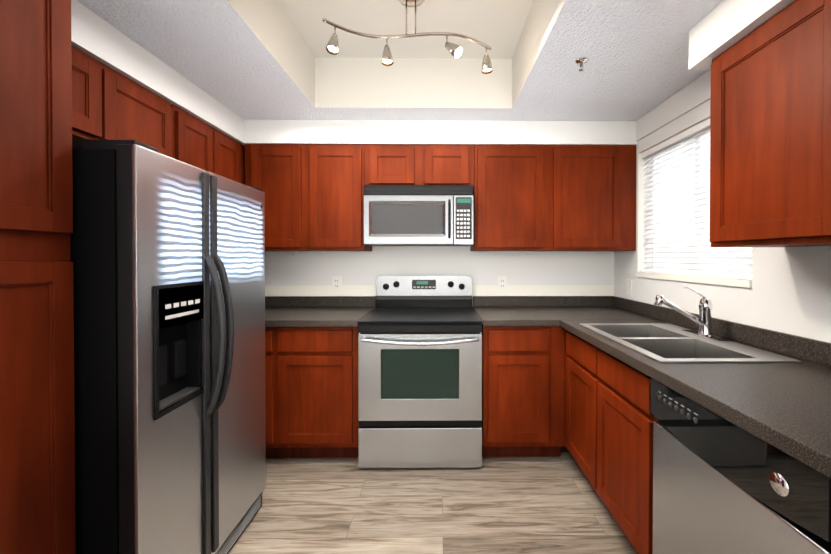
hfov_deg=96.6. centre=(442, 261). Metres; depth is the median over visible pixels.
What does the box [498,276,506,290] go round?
electrical outlet
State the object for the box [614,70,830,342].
wall
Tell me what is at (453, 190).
microwave
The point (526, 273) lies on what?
wall
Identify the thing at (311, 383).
base cabinet
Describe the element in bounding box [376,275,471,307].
control panel
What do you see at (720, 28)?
soffit
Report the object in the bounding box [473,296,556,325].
countertop
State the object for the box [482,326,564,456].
base cabinet
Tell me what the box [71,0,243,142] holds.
soffit
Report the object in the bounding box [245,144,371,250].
upper cabinet
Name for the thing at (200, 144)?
upper cabinet
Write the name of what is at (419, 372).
door
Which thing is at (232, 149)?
upper cabinet
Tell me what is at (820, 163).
upper cabinet
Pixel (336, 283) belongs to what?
electrical outlet
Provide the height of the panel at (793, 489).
0.156 m
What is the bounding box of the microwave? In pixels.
[364,185,472,245]
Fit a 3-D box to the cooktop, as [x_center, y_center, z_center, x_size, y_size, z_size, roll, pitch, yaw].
[-0.137,0.376,2.593,0.766,0.019,0.657,0,0,-1]
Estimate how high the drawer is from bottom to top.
0.289 m
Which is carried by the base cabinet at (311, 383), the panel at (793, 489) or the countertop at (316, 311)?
the countertop at (316, 311)
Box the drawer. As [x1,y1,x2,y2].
[358,420,481,467]
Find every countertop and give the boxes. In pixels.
[265,296,375,326]
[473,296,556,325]
[549,296,830,477]
[553,296,640,303]
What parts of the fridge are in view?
fridge door, fridge panel, fridge handle, fridge door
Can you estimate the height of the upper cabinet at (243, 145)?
0.746 m
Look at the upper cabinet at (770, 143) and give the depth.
1.24 m
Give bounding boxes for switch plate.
[626,279,631,295]
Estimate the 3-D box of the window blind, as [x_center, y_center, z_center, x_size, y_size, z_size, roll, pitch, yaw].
[1.425,-0.336,2.127,0.069,0.833,0.930,0,0,-1]
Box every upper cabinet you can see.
[71,45,122,148]
[123,76,178,159]
[179,108,222,175]
[223,134,242,183]
[243,145,244,184]
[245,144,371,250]
[364,144,473,187]
[470,145,635,250]
[710,0,813,246]
[810,0,830,245]
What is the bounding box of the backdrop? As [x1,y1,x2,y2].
[660,136,709,247]
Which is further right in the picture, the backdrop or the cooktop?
the backdrop
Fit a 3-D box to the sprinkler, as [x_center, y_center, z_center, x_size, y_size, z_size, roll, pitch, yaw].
[0.683,-0.957,1.809,0.064,0.048,0.064,0,0,-1]
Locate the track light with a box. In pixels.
[322,0,492,73]
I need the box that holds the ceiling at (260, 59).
[77,0,722,120]
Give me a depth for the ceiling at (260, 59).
2.00 m
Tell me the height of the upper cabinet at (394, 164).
0.298 m
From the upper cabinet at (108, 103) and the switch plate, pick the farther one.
the switch plate
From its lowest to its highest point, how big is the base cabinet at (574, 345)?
0.876 m
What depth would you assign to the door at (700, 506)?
1.08 m
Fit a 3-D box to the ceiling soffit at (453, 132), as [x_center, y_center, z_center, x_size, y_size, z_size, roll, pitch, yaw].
[-0.174,-0.907,2.757,3.101,0.163,0.343,0,0,-1]
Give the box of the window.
[651,130,709,243]
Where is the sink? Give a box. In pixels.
[579,323,800,362]
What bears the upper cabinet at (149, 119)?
attached to the wall
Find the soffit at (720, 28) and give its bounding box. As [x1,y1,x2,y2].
[689,0,794,69]
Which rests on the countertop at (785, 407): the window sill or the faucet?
the faucet
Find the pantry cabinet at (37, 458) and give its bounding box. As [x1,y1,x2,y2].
[0,0,75,553]
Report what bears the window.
in the wall at (789, 292)
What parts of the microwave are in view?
mounted microwave door, mounted microwave panel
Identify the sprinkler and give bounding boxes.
[575,57,588,71]
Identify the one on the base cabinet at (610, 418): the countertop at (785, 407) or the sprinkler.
the countertop at (785, 407)
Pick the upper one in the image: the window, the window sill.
the window
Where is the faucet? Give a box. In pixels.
[654,287,732,342]
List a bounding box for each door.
[358,324,481,420]
[652,421,830,553]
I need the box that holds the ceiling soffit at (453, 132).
[241,119,637,145]
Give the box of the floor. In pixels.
[228,446,636,553]
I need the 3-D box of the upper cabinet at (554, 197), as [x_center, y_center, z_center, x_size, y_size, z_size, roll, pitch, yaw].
[0.802,-0.451,2.769,1.149,0.746,0.348,0,0,-1]
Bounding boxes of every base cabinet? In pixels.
[265,327,358,457]
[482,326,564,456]
[565,329,584,474]
[585,341,657,553]
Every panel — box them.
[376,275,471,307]
[651,378,830,541]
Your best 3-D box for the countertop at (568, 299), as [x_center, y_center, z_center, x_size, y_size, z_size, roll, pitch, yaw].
[1.043,0.342,2.628,0.450,0.123,0.648,0,0,-1]
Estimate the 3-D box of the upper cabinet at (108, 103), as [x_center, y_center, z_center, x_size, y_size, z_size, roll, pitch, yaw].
[-1.541,-0.645,1.324,0.338,0.333,0.468,0,0,-1]
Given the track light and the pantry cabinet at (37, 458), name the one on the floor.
the pantry cabinet at (37, 458)
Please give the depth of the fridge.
1.22 m
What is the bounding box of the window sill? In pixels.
[636,272,751,287]
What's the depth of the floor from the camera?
1.90 m
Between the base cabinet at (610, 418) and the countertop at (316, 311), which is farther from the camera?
the countertop at (316, 311)
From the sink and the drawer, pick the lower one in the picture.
the drawer
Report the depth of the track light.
1.80 m
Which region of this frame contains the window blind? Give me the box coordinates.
[641,118,751,279]
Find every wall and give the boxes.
[265,246,613,306]
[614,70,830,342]
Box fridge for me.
[70,140,265,553]
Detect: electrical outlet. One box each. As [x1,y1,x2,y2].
[332,276,340,290]
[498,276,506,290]
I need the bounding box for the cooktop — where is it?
[358,307,482,324]

